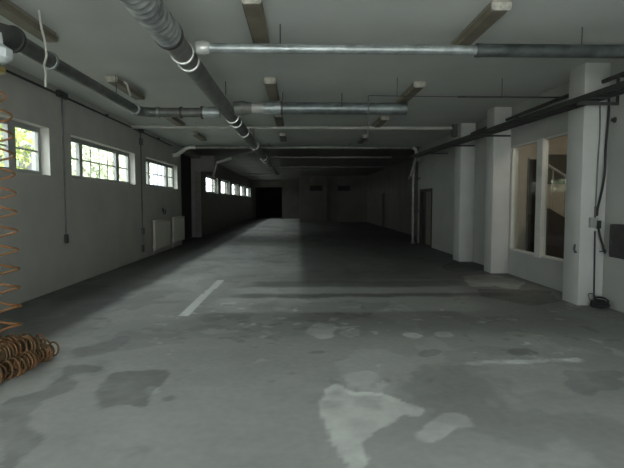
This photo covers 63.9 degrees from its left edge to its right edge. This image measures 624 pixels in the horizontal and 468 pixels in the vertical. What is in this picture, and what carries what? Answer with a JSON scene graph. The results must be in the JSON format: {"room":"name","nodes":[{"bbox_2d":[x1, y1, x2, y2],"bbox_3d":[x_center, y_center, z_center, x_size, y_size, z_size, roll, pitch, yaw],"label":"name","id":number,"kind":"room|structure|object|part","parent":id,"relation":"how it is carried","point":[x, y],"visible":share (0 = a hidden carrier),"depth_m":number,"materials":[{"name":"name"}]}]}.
{"room":"parking garage","nodes":[
{"label":"parking garage","id":0,"kind":"room"},
{"bbox_2d":[0,63,252,310],"bbox_3d":[-4.994,-1.636,21.859,0.260,3.575,50.500,0,4,-2],"label":"wall","id":1,"kind":"structure","parent":0,"point":[104,220],"depth_m":9.74,"materials":[{"name":"paint"}]},
{"bbox_2d":[0,117,50,177],"bbox_3d":[-4.537,-1.270,6.689,0.217,0.840,3.760,0,4,-2],"label":"window","id":2,"kind":"structure","parent":1,"relation":"in","point":[10,125],"depth_m":7.76,"materials":[{"name":"paint"}]},
{"bbox_3d":[-4.509,-0.866,6.715,0.162,0.032,3.760,0,4,-2],"label":"sill","id":3,"kind":"part","parent":2,"relation":"part of","materials":[{"name":"paint"}]},
{"bbox_2d":[61,98,68,242],"bbox_3d":[-4.481,-1.135,9.046,0.050,2.604,0.080,0,4,-2],"label":"conduit","id":4,"kind":"object","parent":1,"relation":"attached to","point":[66,236],"visible":1,"depth_m":9.04,"materials":[{"name":"metal"}]},
{"bbox_2d":[64,234,68,242],"bbox_3d":[-4.481,0.085,9.124,0.050,0.160,0.080,0,4,-2],"label":"switch","id":5,"kind":"object","parent":4,"relation":"attached to","point":[66,236],"depth_m":9.09,"materials":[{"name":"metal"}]},
{"bbox_2d":[6,69,171,145],"bbox_3d":[-4.500,-2.555,9.986,0.070,0.110,13.500,0,4,-2],"label":"conduit","id":6,"kind":"object","parent":1,"relation":"attached to","point":[59,93],"visible":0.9,"depth_m":9.08,"materials":[{"name":"metal"}]},
{"bbox_2d":[71,137,135,185],"bbox_3d":[-4.664,-1.559,11.217,0.217,0.840,3.680,0,4,-2],"label":"window","id":7,"kind":"structure","parent":1,"relation":"in","point":[78,143],"depth_m":11.07,"materials":[{"name":"paint"}]},
{"bbox_3d":[-4.636,-1.156,11.244,0.162,0.032,3.680,0,4,-2],"label":"sill","id":8,"kind":"part","parent":7,"relation":"part of","materials":[{"name":"paint"}]},
{"bbox_2d":[139,133,144,251],"bbox_3d":[-4.601,-1.115,13.540,0.060,3.218,0.200,0,4,-2],"label":"conduit","id":9,"kind":"object","parent":1,"relation":"attached to","point":[140,138],"visible":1,"depth_m":13.53,"materials":[{"name":"metal"}]},
{"bbox_2d":[146,159,177,189],"bbox_3d":[-4.792,-1.853,15.811,0.217,0.840,3.650,0,4,-2],"label":"window","id":10,"kind":"structure","parent":1,"relation":"in","point":[148,161],"depth_m":15.90,"materials":[{"name":"paint"}]},
{"bbox_3d":[-4.765,-1.450,15.838,0.162,0.032,3.650,0,4,-2],"label":"sill","id":11,"kind":"part","parent":10,"relation":"part of","materials":[{"name":"paint"}]},
{"bbox_2d":[171,216,184,242],"bbox_3d":[-4.671,-0.081,17.394,0.129,1.040,1.635,0,4,-2],"label":"radiator","id":12,"kind":"object","parent":1,"relation":"attached to","point":[178,225],"visible":1,"depth_m":17.25,"materials":[{"name":"metal"}]},
{"bbox_2d":[206,176,217,193],"bbox_3d":[-5.046,-2.432,24.864,0.217,0.840,3.600,0,4,-2],"label":"window","id":13,"kind":"structure","parent":1,"relation":"in","point":[211,178],"depth_m":25.64,"materials":[{"name":"paint"}]},
{"bbox_2d":[221,180,227,194],"bbox_3d":[-5.174,-2.726,29.453,0.217,0.840,3.600,0,4,-2],"label":"window","id":14,"kind":"structure","parent":1,"relation":"in","point":[225,182],"depth_m":30.24,"materials":[{"name":"paint"}]},
{"bbox_2d":[232,183,236,195],"bbox_3d":[-5.303,-3.019,34.042,0.217,0.840,3.600,0,4,-2],"label":"window","id":15,"kind":"structure","parent":1,"relation":"in","point":[234,194],"depth_m":34.84,"materials":[{"name":"paint"}]},
{"bbox_2d":[240,186,245,196],"bbox_3d":[-5.431,-3.313,38.631,0.217,0.840,3.600,0,4,-2],"label":"window","id":16,"kind":"structure","parent":1,"relation":"in","point":[242,187],"depth_m":39.49,"materials":[{"name":"paint"}]},
{"bbox_3d":[-5.502,-3.323,38.628,0.075,0.820,3.600,0,4,-2],"label":"frame","id":17,"kind":"part","parent":16,"relation":"part of","materials":[{"name":"paint"}]},
{"bbox_2d":[168,168,195,236],"bbox_3d":[-5.179,-1.522,20.077,0.210,3.575,3.860,0,4,-2],"label":"wall","id":18,"kind":"structure","parent":0,"point":[192,172],"depth_m":21.90,"materials":[{"name":"paint"}]},
{"bbox_2d":[181,154,191,238],"bbox_3d":[-5.259,-1.521,20.055,0.050,3.575,3.700,0,4,-2],"label":"door","id":19,"kind":"structure","parent":18,"relation":"in","point":[185,160],"depth_m":20.96,"materials":[{"name":"paint"}]},
{"bbox_2d":[191,155,215,171],"bbox_3d":[-4.775,-3.087,21.988,1.010,0.694,0.370,0,4,-2],"label":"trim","id":20,"kind":"structure","parent":18,"relation":"attached to","point":[206,163],"depth_m":21.81,"materials":[{"name":"paint"}]},
{"bbox_2d":[252,176,366,221],"bbox_3d":[-0.633,-3.159,45.666,10.310,3.575,14.050,0,4,-2],"label":"wall","id":21,"kind":"structure","parent":0,"point":[329,204],"depth_m":38.87,"materials":[{"name":"grey paint"}]},
{"bbox_2d":[310,186,322,190],"bbox_3d":[0.318,-3.531,38.601,1.000,0.420,0.050,0,4,-2],"label":"air vent","id":22,"kind":"object","parent":21,"relation":"in","point":[312,188],"visible":1,"depth_m":38.59,"materials":[{"name":"metal"}]},
{"bbox_2d":[337,186,349,190],"bbox_3d":[2.467,-3.535,38.661,1.000,0.420,0.050,0,4,-2],"label":"air vent","id":23,"kind":"object","parent":21,"relation":"in","point":[339,188],"visible":1,"depth_m":38.65,"materials":[{"name":"metal"}]},
{"bbox_2d":[0,217,623,467],"bbox_3d":[-0.137,0.091,22.857,16.200,0.001,60.000,0,4,-2],"label":"floor","id":24,"kind":"structure","parent":0,"point":[260,342],"depth_m":4.87,"materials":[{"name":"concrete"}]},
{"bbox_2d":[152,218,170,252],"bbox_3d":[-4.612,0.063,15.300,0.129,1.020,1.835,0,4,-2],"label":"radiator","id":25,"kind":"object","parent":24,"relation":"on","point":[161,228],"visible":1,"depth_m":15.10,"materials":[{"name":"metal"}]},
{"bbox_2d":[410,158,419,243],"bbox_3d":[3.877,-1.178,18.381,0.334,3.104,0.807,0,4,-2],"label":"standpipe","id":26,"kind":"object","parent":24,"relation":"on","point":[418,159],"visible":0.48,"depth_m":18.66,"materials":[{"name":"grey metal"}]},
{"bbox_2d":[527,164,565,258],"bbox_3d":[6.286,-0.384,11.604,2.244,2.384,1.050,0,4,-2],"label":"staircase","id":27,"kind":"structure","parent":24,"relation":"on","point":[555,223],"depth_m":11.08,"materials":[{"name":"stone"}]},
{"bbox_3d":[6.302,0.134,11.137,2.220,1.410,0.050,0,4,-2],"label":"panel","id":28,"kind":"part","parent":27,"relation":"part of","materials":[{"name":"stone"}]},
{"bbox_3d":[6.292,-0.864,11.078,2.229,1.358,0.056,0,4,-2],"label":"handrail","id":29,"kind":"part","parent":27,"relation":"part of","materials":[{"name":"metal"}]},
{"bbox_2d":[588,293,609,307],"bbox_3d":[4.197,0.974,7.310,0.260,0.191,0.261,0,4,-2],"label":"cable coil","id":30,"kind":"object","parent":24,"relation":"on","point":[598,303],"visible":1,"depth_m":7.29,"materials":[{"name":"black rubber"}]},
{"bbox_2d":[0,0,623,179],"bbox_3d":[1.253,-3.728,24.607,13.510,0.250,56.500,0,4,-2],"label":"ceiling","id":31,"kind":"structure","parent":0,"point":[99,39],"depth_m":7.43,"materials":[{"name":"paint"}]},
{"bbox_2d":[0,0,58,42],"bbox_3d":[-3.133,-2.313,5.303,0.208,0.108,1.490,0,4,-2],"label":"ceiling light","id":32,"kind":"object","parent":31,"relation":"attached to","point":[9,10],"visible":0.95,"depth_m":5.39,"materials":[{"name":"beige plastic"}]},
{"bbox_2d":[37,10,47,86],"bbox_3d":[-2.854,-1.967,5.308,0.091,0.800,0.026,0,4,-2],"label":"cord","id":33,"kind":"object","parent":31,"relation":"hanging from","point":[39,13],"visible":1,"depth_m":5.30,"materials":[{"name":"white plastic"}]},
{"bbox_2d":[0,23,220,118],"bbox_3d":[-3.080,-2.223,7.027,1.444,0.510,5.241,1,4,16],"label":"duct","id":34,"kind":"object","parent":31,"relation":"hanging from","point":[14,38],"visible":0.96,"depth_m":6.62,"materials":[{"name":"metal"}]},
{"bbox_2d":[0,32,12,74],"bbox_3d":[-2.881,-1.655,4.565,0.267,0.360,0.267,0,4,-2],"label":"outlet","id":35,"kind":"object","parent":34,"relation":"attached to","point":[6,54],"visible":1,"depth_m":4.54,"materials":[{"name":"white plastic"}]},
{"bbox_2d":[0,91,59,383],"bbox_3d":[-2.919,-0.099,4.472,0.795,2.717,1.128,1,4,13],"label":"hose","id":36,"kind":"object","parent":35,"relation":"hanging from","point":[18,351],"visible":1,"depth_m":4.64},
{"bbox_2d":[104,75,144,99],"bbox_3d":[-3.228,-2.530,8.694,0.208,0.108,1.490,0,4,-2],"label":"ceiling light","id":37,"kind":"object","parent":31,"relation":"attached to","point":[136,94],"visible":0.99,"depth_m":8.45,"materials":[{"name":"beige plastic"}]},
{"bbox_2d":[123,81,130,95],"bbox_3d":[-2.966,-2.336,8.038,0.122,0.240,0.032,0,4,-2],"label":"cord","id":38,"kind":"object","parent":37,"relation":"hanging from","point":[124,81],"visible":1,"depth_m":8.03,"materials":[{"name":"white plastic"}]},
{"bbox_2d":[163,117,185,125],"bbox_3d":[-3.326,-2.753,12.186,0.208,0.108,1.490,0,4,-2],"label":"ceiling light","id":39,"kind":"object","parent":31,"relation":"attached to","point":[174,120],"visible":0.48,"depth_m":12.05,"materials":[{"name":"beige plastic"}]},
{"bbox_2d":[119,0,277,175],"bbox_3d":[-1.754,-2.787,15.561,0.298,0.474,29.500,0,4,-2],"label":"ventilation duct","id":40,"kind":"object","parent":31,"relation":"hanging from","point":[154,16],"visible":0.97,"depth_m":5.48,"materials":[{"name":"metal"}]},
{"bbox_2d":[190,131,206,140],"bbox_3d":[-3.407,-2.939,15.079,0.208,0.108,1.490,0,4,-2],"label":"ceiling light","id":41,"kind":"object","parent":31,"relation":"attached to","point":[195,134],"visible":1,"depth_m":14.68,"materials":[{"name":"grey plastic"}]},
{"bbox_2d":[192,134,206,140],"bbox_3d":[-3.407,-2.915,15.081,0.200,0.055,1.390,0,4,-2],"label":"diffuser","id":42,"kind":"object","parent":41,"relation":"attached to","point":[198,136],"depth_m":15.00,"materials":[{"name":"white plastic"}]},
{"bbox_2d":[212,150,253,176],"bbox_3d":[-3.008,-2.715,19.338,2.105,1.000,0.182,2,4,27],"label":"pipe","id":43,"kind":"object","parent":31,"relation":"attached to","point":[252,151],"visible":0.89,"depth_m":19.46,"materials":[{"name":"grey metal"}]},
{"bbox_2d":[241,0,269,43],"bbox_3d":[-0.609,-2.329,5.553,0.208,0.108,1.490,0,4,-2],"label":"ceiling light","id":44,"kind":"object","parent":31,"relation":"attached to","point":[253,9],"visible":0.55,"depth_m":5.30,"materials":[{"name":"beige plastic"}]},
{"bbox_2d":[239,174,280,175],"bbox_3d":[-3.704,-4.247,35.712,3.000,0.133,0.116,0,4,-2],"label":"ceiling pipe","id":45,"kind":"object","parent":31,"relation":"hanging from","point":[239,174],"visible":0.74,"depth_m":35.66,"materials":[{"name":"grey metal"}]},
{"bbox_2d":[264,77,279,100],"bbox_3d":[-0.700,-2.538,8.815,0.208,0.108,1.490,0,4,-2],"label":"ceiling light","id":46,"kind":"object","parent":31,"relation":"attached to","point":[270,83],"visible":1,"depth_m":8.47,"materials":[{"name":"beige plastic"}]},
{"bbox_2d":[274,115,283,126],"bbox_3d":[-0.791,-2.745,12.057,0.208,0.108,1.490,0,4,-2],"label":"ceiling light","id":47,"kind":"object","parent":31,"relation":"attached to","point":[279,121],"visible":0.9,"depth_m":11.80,"materials":[{"name":"beige plastic"}]},
{"bbox_2d":[279,132,286,141],"bbox_3d":[-0.880,-2.950,15.249,0.208,0.108,1.490,0,4,-2],"label":"ceiling light","id":48,"kind":"object","parent":31,"relation":"attached to","point":[282,135],"visible":1,"depth_m":14.77,"materials":[{"name":"white metal"}]},
{"bbox_2d":[279,136,286,141],"bbox_3d":[-0.880,-2.926,15.251,0.200,0.055,1.390,0,4,-2],"label":"diffuser","id":49,"kind":"object","parent":48,"relation":"attached to","point":[283,138],"depth_m":15.38,"materials":[{"name":"white plastic"}]},
{"bbox_2d":[131,122,457,136],"bbox_3d":[-0.427,-2.675,12.799,8.330,0.345,0.160,0,4,-2],"label":"pipe","id":50,"kind":"object","parent":31,"relation":"hanging from","point":[454,127],"visible":1,"depth_m":12.77,"materials":[{"name":"metal"}]},
{"bbox_2d":[172,145,417,179],"bbox_3d":[-0.535,-2.515,17.293,8.451,1.238,0.378,0,4,-3],"label":"pipe","id":51,"kind":"object","parent":31,"relation":"hanging from","point":[188,147],"visible":0.9,"depth_m":17.19,"materials":[{"name":"grey metal"}]},
{"bbox_2d":[233,93,407,115],"bbox_3d":[0.160,-2.425,9.423,3.266,0.414,0.262,0,4,-2],"label":"pipe","id":52,"kind":"object","parent":31,"relation":"hanging from","point":[240,107],"visible":1,"depth_m":9.34,"materials":[{"name":"metal"}]},
{"bbox_2d":[270,155,391,158],"bbox_3d":[0.835,-3.366,21.862,5.300,0.123,0.097,0,4,-2],"label":"ceiling pipe","id":53,"kind":"object","parent":31,"relation":"hanging from","point":[279,156],"visible":1,"depth_m":21.83,"materials":[{"name":"grey metal"}]},
{"bbox_2d":[280,166,385,167],"bbox_3d":[1.167,-3.749,27.861,5.900,0.123,0.097,0,4,-2],"label":"ceiling pipe","id":54,"kind":"object","parent":31,"relation":"hanging from","point":[280,166],"visible":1,"depth_m":27.82,"materials":[{"name":"grey metal"}]},
{"bbox_2d":[357,134,366,143],"bbox_3d":[1.597,-2.979,15.718,0.208,0.108,1.490,0,4,-2],"label":"ceiling light","id":55,"kind":"object","parent":31,"relation":"attached to","point":[363,138],"visible":0.93,"depth_m":15.52,"materials":[{"name":"grey plastic"}]},
{"bbox_2d":[357,137,366,142],"bbox_3d":[1.597,-2.956,15.719,0.200,0.055,1.390,0,4,-2],"label":"diffuser","id":56,"kind":"object","parent":55,"relation":"attached to","point":[362,139],"depth_m":15.63,"materials":[{"name":"white plastic"}]},
{"bbox_2d":[372,115,388,126],"bbox_3d":[1.690,-2.769,12.426,0.208,0.108,1.490,0,4,-2],"label":"ceiling light","id":57,"kind":"object","parent":31,"relation":"attached to","point":[382,119],"visible":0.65,"depth_m":11.98,"materials":[{"name":"beige plastic"}]},
{"bbox_2d":[373,118,387,126],"bbox_3d":[1.690,-2.745,12.427,0.200,0.055,1.390,0,4,-2],"label":"diffuser","id":58,"kind":"object","parent":57,"relation":"attached to","point":[379,122],"depth_m":12.13,"materials":[{"name":"beige plastic"}]},
{"bbox_2d":[194,24,623,57],"bbox_3d":[1.541,-2.220,5.765,5.750,0.356,0.162,0,4,-2],"label":"pipe","id":59,"kind":"object","parent":31,"relation":"hanging from","point":[201,47],"visible":1,"depth_m":5.72,"materials":[{"name":"metal"}]},
{"bbox_2d":[397,81,425,102],"bbox_3d":[1.783,-2.555,9.084,0.208,0.108,1.490,0,4,-2],"label":"ceiling light","id":60,"kind":"object","parent":31,"relation":"attached to","point":[415,87],"visible":0.84,"depth_m":8.78,"materials":[{"name":"beige plastic"}]},
{"bbox_2d":[367,77,564,140],"bbox_3d":[2.538,-2.041,8.211,3.261,1.025,0.030,0,4,-2],"label":"conduit","id":61,"kind":"object","parent":31,"relation":"hanging from","point":[397,77],"visible":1,"depth_m":8.19,"materials":[{"name":"metal"}]},
{"bbox_2d":[450,0,511,44],"bbox_3d":[1.877,-2.340,5.722,0.208,0.108,1.490,0,4,-2],"label":"ceiling light","id":62,"kind":"object","parent":31,"relation":"attached to","point":[495,9],"visible":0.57,"depth_m":5.39,"materials":[{"name":"beige plastic"}]},
{"bbox_2d":[367,157,417,235],"bbox_3d":[4.638,-2.097,29.066,0.200,3.575,20.100,0,4,-2],"label":"wall","id":63,"kind":"structure","parent":0,"point":[393,181],"depth_m":27.74,"materials":[{"name":"paint"}]},
{"bbox_2d":[383,193,384,226],"bbox_3d":[4.574,-1.508,31.408,0.040,2.100,1.200,0,4,-2],"label":"door","id":64,"kind":"structure","parent":63,"relation":"in","point":[383,193],"depth_m":31.42,"materials":[{"name":"paint"}]},
{"bbox_2d":[453,123,475,261],"bbox_3d":[4.006,-1.081,13.175,0.377,3.575,0.500,0,4,-2],"label":"pillar","id":65,"kind":"structure","parent":0,"point":[464,174],"depth_m":12.96,"materials":[{"name":"paint"}]},
{"bbox_2d":[484,107,511,272],"bbox_3d":[4.068,-0.940,10.970,0.377,3.575,0.420,0,4,-2],"label":"pillar","id":66,"kind":"structure","parent":0,"point":[498,149],"depth_m":10.80,"materials":[{"name":"paint"}]},
{"bbox_2d":[417,58,623,312],"bbox_3d":[4.833,-0.749,7.982,0.990,3.575,22.150,0,4,-2],"label":"wall","id":67,"kind":"structure","parent":0,"point":[435,171],"depth_m":9.93,"materials":[{"name":"paint"}]},
{"bbox_2d":[419,188,431,246],"bbox_3d":[4.130,-0.602,17.870,0.165,2.020,1.700,0,4,-2],"label":"door","id":68,"kind":"structure","parent":67,"relation":"in","point":[425,218],"depth_m":18.11,"materials":[{"name":"paint"}]},
{"bbox_2d":[470,126,486,133],"bbox_3d":[4.153,-2.519,11.959,0.140,0.062,1.730,0,4,-2],"label":"pipe","id":69,"kind":"object","parent":67,"relation":"attached to","point":[483,128],"visible":0.3,"depth_m":12.21,"materials":[{"name":"metal"}]},
{"bbox_2d":[410,75,623,157],"bbox_3d":[3.930,-2.139,9.596,0.719,0.437,15.200,0,4,-2],"label":"cable tray","id":70,"kind":"object","parent":67,"relation":"attached to","point":[592,98],"visible":1,"depth_m":8.06,"materials":[{"name":"metal"}]},
{"bbox_2d":[596,98,609,215],"bbox_3d":[4.252,-1.118,7.305,0.150,1.712,0.034,0,4,-2],"label":"power cable","id":71,"kind":"object","parent":70,"relation":"hanging from","point":[608,108],"visible":0.95,"depth_m":7.30,"materials":[{"name":"black rubber"}]},
{"bbox_3d":[4.214,-1.999,6.887,0.025,0.370,0.040,0,4,-2],"label":"bracket post","id":72,"kind":"part","parent":70,"relation":"part of","materials":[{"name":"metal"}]},
{"bbox_2d":[505,93,568,120],"bbox_3d":[4.230,-2.342,9.201,0.140,0.062,2.920,0,4,-2],"label":"pipe","id":73,"kind":"object","parent":67,"relation":"attached to","point":[566,95],"visible":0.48,"depth_m":9.22,"materials":[{"name":"metal"}]},
{"bbox_2d":[510,132,567,261],"bbox_3d":[4.329,-0.683,9.581,0.110,2.240,2.360,0,4,-2],"label":"window","id":74,"kind":"structure","parent":67,"relation":"in","point":[542,143],"depth_m":9.40,"materials":[{"name":"paint"}]},
{"bbox_2d":[601,71,623,83],"bbox_3d":[4.344,-2.083,5.146,0.140,0.062,4.290,0,4,-2],"label":"pipe","id":75,"kind":"object","parent":67,"relation":"attached to","point":[621,74],"visible":1,"depth_m":7.05,"materials":[{"name":"metal"}]},
{"bbox_2d":[609,224,623,258],"bbox_3d":[4.299,0.119,6.711,0.149,0.469,0.850,0,4,-2],"label":"wall box","id":76,"kind":"object","parent":67,"relation":"attached to","point":[616,238],"visible":1,"depth_m":6.95,"materials":[{"name":"paint"}]},
{"bbox_2d":[516,135,567,250],"bbox_3d":[6.310,-0.871,9.895,3.730,3.575,5.800,0,4,-2],"label":"wall","id":77,"kind":"structure","parent":0,"point":[558,145],"depth_m":12.62,"materials":[{"name":"beige paint"}]},
{"bbox_2d":[525,158,536,251],"bbox_3d":[5.609,-0.582,12.625,0.380,2.650,0.049,0,4,-2],"label":"door","id":78,"kind":"structure","parent":77,"relation":"in","point":[531,168],"depth_m":12.59,"materials":[{"name":"paint"}]},
{"bbox_3d":[5.609,-0.582,12.625,0.380,2.650,0.049,0,4,-2],"label":"frame","id":79,"kind":"part","parent":78,"relation":"part of","materials":[{"name":"grey paint"}]},
{"bbox_2d":[547,154,566,183],"bbox_3d":[6.159,-1.626,12.576,0.580,0.740,0.044,0,4,-2],"label":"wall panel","id":80,"kind":"object","parent":77,"relation":"attached to","point":[558,161],"visible":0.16,"depth_m":12.56,"materials":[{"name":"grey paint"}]},
{"bbox_2d":[562,63,610,304],"bbox_3d":[4.162,-0.725,7.608,0.377,3.575,0.440,0,4,-2],"label":"pillar","id":81,"kind":"structure","parent":0,"point":[583,122],"depth_m":7.45,"materials":[{"name":"paint"}]},
{"bbox_2d":[589,206,601,228],"bbox_3d":[4.181,-0.246,7.381,0.155,0.330,0.074,0,4,-2],"label":"box","id":82,"kind":"object","parent":81,"relation":"attached to","point":[594,222],"visible":1,"depth_m":7.36,"materials":[{"name":"grey plastic"}]},
{"bbox_2d":[593,231,595,296],"bbox_3d":[4.206,0.449,7.444,0.045,0.989,0.024,0,4,-2],"label":"cable","id":83,"kind":"object","parent":82,"relation":"hanging from","point":[594,231],"visible":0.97,"depth_m":7.43,"materials":[{"name":"black rubber"}]},
{"bbox_2d":[598,228,604,251],"bbox_3d":[4.275,0.089,7.383,0.134,0.364,0.032,0,4,-2],"label":"lead","id":84,"kind":"object","parent":82,"relation":"hanging from","point":[599,232],"visible":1,"depth_m":7.37,"materials":[{"name":"black rubber"}]},
{"bbox_2d":[595,105,600,205],"bbox_3d":[4.203,-1.155,7.341,0.046,1.516,0.020,0,4,-2],"label":"conduit","id":85,"kind":"object","parent":81,"relation":"attached to","point":[599,105],"visible":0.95,"depth_m":7.33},
{"label":"outside","id":86,"kind":"structure","parent":0,"visible":0},
{"label":"ground","id":87,"kind":"structure","parent":86,"visible":0},
{"bbox_2d":[0,124,33,169],"bbox_3d":[-10.058,-3.039,15.123,3.075,4.843,3.032,0,4,-2],"label":"tree","id":88,"kind":"object","parent":87,"relation":"on","point":[18,136],"visible":0.22,"depth_m":15.63,"materials":[{"name":"green plant"}]},
{"bbox_2d":[0,123,34,170],"bbox_3d":[-15.900,-4.731,24.614,4.400,7.000,4.600,0,4,-2],"label":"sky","id":89,"kind":"structure","parent":87,"relation":"on","point":[31,166],"depth_m":24.84,"materials":[{"name":"white"}]},
{"bbox_2d":[71,142,124,180],"bbox_3d":[-18.676,-6.736,42.612,6.249,8.708,6.325,0,4,-2],"label":"tree","id":90,"kind":"object","parent":87,"relation":"on","point":[85,149],"visible":0.26,"depth_m":40.95,"materials":[{"name":"green plant"}]},
{"bbox_2d":[121,157,153,183],"bbox_3d":[-18.841,-7.105,49.166,6.706,8.608,6.816,0,4,-2],"label":"tree","id":91,"kind":"object","parent":87,"relation":"on","point":[151,164],"visible":0.02,"depth_m":49.23,"materials":[{"name":"green plant"}]},
{"bbox_2d":[150,164,163,185],"bbox_3d":[-24.252,-8.397,70.959,10.300,8.400,24.000,0,4,-2],"label":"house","id":92,"kind":"structure","parent":87,"relation":"on","point":[154,166],"depth_m":61.88,"materials":[{"name":"white"}]}
]}

